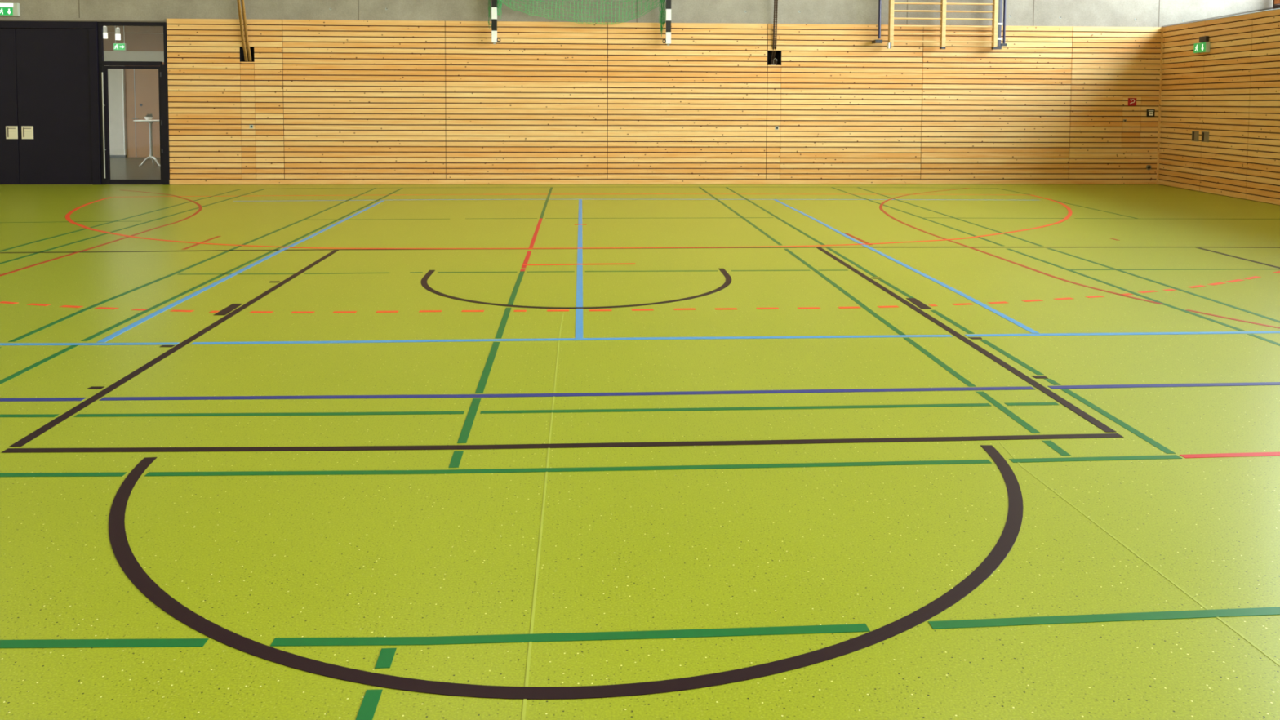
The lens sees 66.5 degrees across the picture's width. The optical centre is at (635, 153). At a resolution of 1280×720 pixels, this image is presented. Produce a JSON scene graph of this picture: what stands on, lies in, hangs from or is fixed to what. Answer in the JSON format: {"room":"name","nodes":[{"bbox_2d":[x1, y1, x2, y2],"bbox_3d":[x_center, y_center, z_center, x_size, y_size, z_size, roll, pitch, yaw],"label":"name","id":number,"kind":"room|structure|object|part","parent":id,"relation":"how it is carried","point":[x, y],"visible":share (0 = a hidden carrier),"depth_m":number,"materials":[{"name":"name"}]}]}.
{"room":"sports hall","nodes":[
{"label":"sports hall","id":0,"kind":"room"},
{"bbox_2d":[103,65,126,157],"bbox_3d":[-13.584,-1.155,25.485,0.505,2.492,0.100,0,3,-3],"label":"column corridor","id":1,"kind":"structure","parent":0,"point":[116,77],"depth_m":25.46,"materials":[{"name":"white paint"}]},
{"bbox_2d":[124,62,164,157],"bbox_3d":[-12.484,-1.692,25.667,8.900,3.950,0.200,0,3,-3],"label":"wall","id":2,"kind":"structure","parent":0,"point":[162,62],"depth_m":25.56,"materials":[{"name":"paint"}]},
{"bbox_2d":[103,26,164,51],"bbox_3d":[-12.471,-3.166,25.472,8.900,0.985,0.035,0,3,-3],"label":"window","id":3,"kind":"structure","parent":2,"relation":"attached to","point":[137,38],"depth_m":25.44,"materials":[{"name":"clear glass"}]},
{"bbox_2d":[103,51,164,62],"bbox_3d":[-12.473,-2.536,25.492,8.900,0.275,0.060,0,3,-3],"label":"beam corridor","id":4,"kind":"structure","parent":2,"relation":"attached to","point":[108,55],"depth_m":25.43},
{"bbox_2d":[125,62,164,156],"bbox_3d":[-12.633,-1.155,25.541,1.310,2.470,0.092,0,3,-3],"label":"door","id":5,"kind":"structure","parent":2,"relation":"in","point":[142,85],"depth_m":25.55,"materials":[{"name":"brown wood"}]},
{"bbox_2d":[0,0,1272,184],"bbox_3d":[-0.775,-3.648,17.667,28.400,8.400,0.352,0,3,-3],"label":"wall","id":6,"kind":"structure","parent":0,"point":[328,89],"depth_m":17.71,"materials":[{"name":"wood"}]},
{"bbox_2d":[0,3,20,16],"bbox_3d":[-10.919,-2.517,17.009,0.345,0.220,0.075,0,3,-3],"label":"exit sign","id":7,"kind":"object","parent":6,"relation":"attached to","point":[6,9],"visible":1,"depth_m":16.98,"materials":[{"name":"green plastic"}]},
{"bbox_2d":[0,19,166,184],"bbox_3d":[-10.264,-0.906,17.272,4.015,2.885,0.312,0,3,-3],"label":"door","id":8,"kind":"structure","parent":6,"relation":"in","point":[50,134],"depth_m":17.13,"materials":[{"name":"black laminate"}]},
{"bbox_3d":[-10.931,-0.378,17.119,0.192,0.226,0.020,0,3,-3],"label":"handle","id":9,"kind":"part","parent":8,"relation":"part of","materials":[{"name":"beige plastic"}]},
{"bbox_3d":[-10.666,-0.377,17.134,0.192,0.226,0.020,0,3,-3],"label":"handle","id":10,"kind":"part","parent":8,"relation":"part of","materials":[{"name":"beige plastic"}]},
{"bbox_3d":[-10.853,-0.892,17.150,2.825,2.865,0.132,0,3,-3],"label":"frame","id":11,"kind":"part","parent":8,"relation":"part of","materials":[{"name":"black laminate"}]},
{"bbox_2d":[97,22,169,184],"bbox_3d":[-8.848,-0.888,17.233,1.188,2.865,0.146,0,3,-6],"label":"door","id":12,"kind":"structure","parent":6,"relation":"in","point":[162,68],"depth_m":17.20,"materials":[{"name":"black metal"}]},
{"bbox_3d":[-7.255,-0.967,17.309,1.999,2.832,0.040,0,3,-3],"label":"cladding panel","id":13,"kind":"part","parent":6,"relation":"part of","materials":[{"name":"brown wood"}]},
{"bbox_2d":[236,0,245,61],"bbox_3d":[-6.995,-4.721,16.880,0.052,6.195,0.623,1,3,20],"label":"rope","id":14,"kind":"object","parent":6,"relation":"attached to","point":[237,0],"visible":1,"depth_m":17.17,"materials":[{"name":"brown fabric"}]},
{"bbox_2d":[238,0,248,61],"bbox_3d":[-6.961,-4.720,16.852,0.052,6.195,0.623,1,3,20],"label":"rope","id":15,"kind":"object","parent":6,"relation":"attached to","point":[239,4],"visible":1,"depth_m":17.15,"materials":[{"name":"brown fabric"}]},
{"bbox_2d":[240,0,249,61],"bbox_3d":[-6.930,-4.721,16.889,0.052,6.195,0.623,1,3,20],"label":"rope","id":16,"kind":"object","parent":6,"relation":"attached to","point":[241,0],"visible":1,"depth_m":17.18,"materials":[{"name":"brown fabric"}]},
{"bbox_2d":[242,0,251,61],"bbox_3d":[-6.896,-4.720,16.860,0.052,6.195,0.623,1,3,20],"label":"rope","id":17,"kind":"object","parent":6,"relation":"attached to","point":[243,4],"visible":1,"depth_m":17.15,"materials":[{"name":"brown fabric"}]},
{"bbox_3d":[-6.875,-0.592,17.350,0.252,2.082,0.040,0,3,-3],"label":"flap door","id":18,"kind":"part","parent":6,"relation":"part of","materials":[{"name":"brown wood"}]},
{"bbox_3d":[-4.830,-0.964,17.443,2.858,2.832,0.040,0,3,-3],"label":"cladding panel","id":19,"kind":"part","parent":6,"relation":"part of","materials":[{"name":"brown wood"}]},
{"bbox_3d":[-1.954,-0.960,17.600,2.902,2.832,0.040,0,3,-3],"label":"cladding panel","id":20,"kind":"part","parent":6,"relation":"part of","materials":[{"name":"brown wood"}]},
{"bbox_2d":[488,0,671,45],"bbox_3d":[-0.988,-2.981,17.386,3.256,2.075,0.254,0,3,-3],"label":"goal","id":21,"kind":"object","parent":6,"relation":"attached to","point":[494,12],"visible":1,"depth_m":17.39,"materials":[{"name":"green fabric"}]},
{"bbox_3d":[-2.489,-2.994,17.220,0.088,2.045,0.088,0,3,-3],"label":"post","id":22,"kind":"part","parent":21,"relation":"part of","materials":[{"name":"white metal"}]},
{"bbox_3d":[0.592,-2.990,17.389,0.088,2.045,0.088,0,3,-3],"label":"post","id":23,"kind":"part","parent":21,"relation":"part of","materials":[{"name":"white metal"}]},
{"bbox_2d":[169,178,1156,184],"bbox_3d":[-2.594,0.502,17.643,24.776,0.098,0.040,0,3,-3],"label":"baseboard","id":24,"kind":"structure","parent":6,"relation":"attached to","point":[172,181],"depth_m":17.80,"materials":[{"name":"brown wood"}]},
{"bbox_3d":[0.948,-0.956,17.760,2.910,2.832,0.040,0,3,-3],"label":"cladding panel","id":25,"kind":"part","parent":6,"relation":"part of","materials":[{"name":"brown wood"}]},
{"bbox_3d":[2.527,-0.580,17.866,0.255,2.082,0.040,0,3,-3],"label":"flap door","id":26,"kind":"part","parent":6,"relation":"part of","materials":[{"name":"brown wood"}]},
{"bbox_2d":[770,57,777,64],"bbox_3d":[2.530,-1.692,17.838,0.122,0.128,0.058,0,3,-3],"label":"hook","id":27,"kind":"object","parent":6,"relation":"attached to","point":[773,60],"visible":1,"depth_m":17.82,"materials":[{"name":"grey metal"}]},
{"bbox_3d":[3.838,-0.952,17.918,2.878,2.832,0.040,0,3,-3],"label":"cladding panel","id":28,"kind":"part","parent":6,"relation":"part of","materials":[{"name":"brown wood"}]},
{"bbox_2d":[871,0,1006,49],"bbox_3d":[5.534,-3.312,17.746,2.425,2.808,0.319,0,3,-3],"label":"wall bars","id":29,"kind":"object","parent":6,"relation":"attached to","point":[997,24],"visible":1,"depth_m":17.67,"materials":[{"name":"brown wood"}]},
{"bbox_3d":[4.412,-3.397,17.577,0.048,2.630,0.048,0,3,-3],"label":"guide post","id":30,"kind":"part","parent":29,"relation":"part of","materials":[{"name":"grey metal"}]},
{"bbox_3d":[6.613,-3.318,17.697,0.065,2.780,0.070,0,3,-3],"label":"swing frame","id":31,"kind":"part","parent":29,"relation":"part of","materials":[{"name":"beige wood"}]},
{"bbox_3d":[6.713,-3.358,17.705,0.044,2.700,0.044,0,3,-3],"label":"guide post","id":32,"kind":"part","parent":29,"relation":"part of","materials":[{"name":"grey metal"}]},
{"bbox_3d":[6.678,-0.949,18.074,2.810,2.832,0.040,0,3,-3],"label":"cladding panel","id":33,"kind":"part","parent":6,"relation":"part of","materials":[{"name":"brown wood"}]},
{"bbox_3d":[8.930,-0.946,18.198,1.701,2.832,0.040,0,3,-3],"label":"cladding panel","id":34,"kind":"part","parent":6,"relation":"part of","materials":[{"name":"brown wood"}]},
{"bbox_3d":[9.250,-0.628,18.232,0.360,0.857,0.040,0,3,-3],"label":"cabinet door","id":35,"kind":"part","parent":6,"relation":"part of","materials":[{"name":"brown wood"}]},
{"bbox_2d":[1128,97,1136,105],"bbox_3d":[9.252,-0.972,18.189,0.158,0.142,0.010,0,3,-3],"label":"sign","id":36,"kind":"object","parent":6,"relation":"attached to","point":[1131,101],"visible":1,"depth_m":18.18,"materials":[{"name":"red plastic"}]},
{"bbox_2d":[1146,164,1151,169],"bbox_3d":[9.606,0.250,18.271,0.100,0.100,0.014,0,3,-3],"label":"wall socket","id":37,"kind":"object","parent":6,"relation":"attached to","point":[1148,166],"visible":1,"depth_m":18.27,"materials":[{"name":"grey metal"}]},
{"bbox_2d":[1146,109,1155,116],"bbox_3d":[9.610,-0.761,18.212,0.146,0.142,0.025,0,3,-3],"label":"wall control panel","id":38,"kind":"object","parent":6,"relation":"attached to","point":[1150,113],"visible":1,"depth_m":18.20,"materials":[{"name":"black paint"}]},
{"bbox_2d":[1156,26,1163,184],"bbox_3d":[9.790,-0.894,18.216,0.042,2.930,0.022,0,3,3],"label":"trim","id":39,"kind":"structure","parent":6,"relation":"attached to","point":[1162,37],"depth_m":18.21,"materials":[{"name":"brown wood"}]},
{"bbox_2d":[1161,7,1279,26],"bbox_3d":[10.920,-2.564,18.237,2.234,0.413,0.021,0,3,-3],"label":"trim","id":40,"kind":"structure","parent":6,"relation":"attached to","point":[1268,7],"depth_m":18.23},
{"bbox_2d":[0,157,1279,719],"bbox_3d":[-1.005,1.164,8.044,29.900,0.203,36.500,0,3,-3],"label":"floor","id":41,"kind":"structure","parent":0,"point":[267,451],"depth_m":4.17,"materials":[{"name":"green plastic"}]},
{"bbox_2d":[133,120,159,166],"bbox_3d":[-11.020,-0.250,22.213,0.700,1.044,0.700,0,3,-3],"label":"bistro table","id":42,"kind":"object","parent":41,"relation":"on","point":[150,122],"visible":0.93,"depth_m":22.18,"materials":[{"name":"white paint"}]},
{"bbox_2d":[144,113,152,119],"bbox_3d":[-11.040,-0.842,22.138,0.170,0.147,0.176,0,3,-3],"label":"flower bowl","id":43,"kind":"object","parent":42,"relation":"on","point":[148,117],"visible":0.91,"depth_m":22.09,"materials":[{"name":"white ceramic"}]},
{"bbox_2d":[1157,8,1279,205],"bbox_3d":[9.218,-0.169,4.457,0.301,2.930,27.600,0,3,3],"label":"wall","id":44,"kind":"structure","parent":0,"point":[1263,185],"depth_m":14.94,"materials":[{"name":"wood"}]},
{"bbox_3d":[9.799,-0.891,18.165,0.040,2.930,0.078,0,3,3],"label":"cladding panel","id":45,"kind":"part","parent":44,"relation":"part of","materials":[{"name":"brown wood"}]},
{"bbox_2d":[1160,13,1253,199],"bbox_3d":[9.720,-0.816,16.724,0.049,2.930,2.812,0,3,3],"label":"door","id":46,"kind":"structure","parent":44,"relation":"in","point":[1205,124],"depth_m":16.52,"materials":[{"name":"brown wood"}]},
{"bbox_3d":[9.709,-0.310,16.936,0.013,0.178,0.224,0,3,3],"label":"handle","id":47,"kind":"part","parent":46,"relation":"part of","materials":[{"name":"grey metal"}]},
{"bbox_2d":[1193,35,1210,53],"bbox_3d":[9.671,-1.866,16.678,0.075,0.276,0.400,0,3,3],"label":"exit sign","id":48,"kind":"object","parent":46,"relation":"attached to","point":[1202,46],"visible":1,"depth_m":16.60,"materials":[{"name":"green plastic"}]},
{"bbox_2d":[1199,35,1208,42],"bbox_3d":[9.678,-1.946,16.623,0.053,0.110,0.220,0,3,3],"label":"lamp","id":49,"kind":"object","parent":48,"relation":"on","point":[1205,38],"depth_m":16.59,"materials":[{"name":"metal"}]},
{"bbox_3d":[9.692,-0.293,16.609,0.013,0.178,0.224,0,3,3],"label":"handle","id":50,"kind":"part","parent":46,"relation":"part of","materials":[{"name":"grey metal"}]},
{"bbox_3d":[9.581,-0.670,13.966,0.040,2.930,2.720,0,3,3],"label":"cladding panel","id":51,"kind":"part","parent":44,"relation":"part of","materials":[{"name":"brown wood"}]},
{"bbox_3d":[-12.250,-3.546,21.451,9.300,0.200,8.437,0,3,-3],"label":"ceiling","id":52,"kind":"structure","parent":0,"visible":0},
{"bbox_2d":[102,26,107,38],"bbox_3d":[-11.966,-3.039,22.013,0.104,0.870,0.104,0,3,-3],"label":"pendant lamp","id":53,"kind":"object","parent":52,"relation":"hanging from","point":[104,28],"visible":0.79,"depth_m":21.99,"materials":[{"name":"white glass"}]},
{"bbox_3d":[-11.968,-2.669,22.033,0.104,0.130,0.104,0,3,-3],"label":"lamp shade","id":54,"kind":"part","parent":53,"relation":"part of","materials":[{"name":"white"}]},
{"bbox_2d":[115,27,120,39],"bbox_3d":[-11.682,-3.023,22.030,0.104,0.900,0.104,0,3,-3],"label":"pendant lamp","id":55,"kind":"object","parent":52,"relation":"hanging from","point":[117,36],"visible":0.98,"depth_m":22.00,"materials":[{"name":"white glass"}]},
{"bbox_3d":[-11.683,-2.639,22.050,0.104,0.130,0.104,0,3,-3],"label":"lamp shade","id":56,"kind":"part","parent":55,"relation":"part of","materials":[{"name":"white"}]},
{"bbox_2d":[113,26,126,50],"bbox_3d":[-12.240,-2.998,23.166,0.270,1.076,0.075,0,3,-3],"label":"exit sign","id":57,"kind":"object","parent":52,"relation":"hanging from","point":[117,46],"visible":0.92,"depth_m":23.16,"materials":[{"name":"green plastic"}]},
{"bbox_3d":[-0.095,-7.204,3.519,28.600,0.200,28.263,0,3,-3],"label":"ceiling","id":58,"kind":"structure","parent":0,"visible":0},
{"bbox_2d":[770,0,775,64],"bbox_3d":[2.525,-4.712,17.491,0.041,6.201,0.664,0,3,-2],"label":"rope","id":59,"kind":"object","parent":58,"relation":"hanging from","point":[774,17],"visible":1,"depth_m":17.70,"materials":[{"name":"brown fabric"}]},
{"bbox_2d":[772,0,777,64],"bbox_3d":[2.562,-4.712,17.493,0.041,6.201,0.664,0,3,-2],"label":"rope","id":60,"kind":"object","parent":58,"relation":"hanging from","point":[776,2],"visible":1,"depth_m":17.69,"materials":[{"name":"brown fabric"}]},
{"bbox_3d":[10.374,-6.708,4.253,2.460,0.780,28.000,0,3,3],"label":"wall","id":61,"kind":"structure","parent":0,"visible":0},
{"bbox_2d":[1272,0,1279,8],"bbox_3d":[11.884,-4.806,16.899,0.120,4.340,2.440,0,3,3],"label":"window","id":62,"kind":"structure","parent":61,"relation":"in","point":[1276,3],"depth_m":18.11,"materials":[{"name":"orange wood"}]},
{"bbox_3d":[11.869,-4.806,16.900,0.090,4.170,2.290,0,3,3],"label":"sash","id":63,"kind":"part","parent":62,"relation":"part of","materials":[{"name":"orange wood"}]}
]}

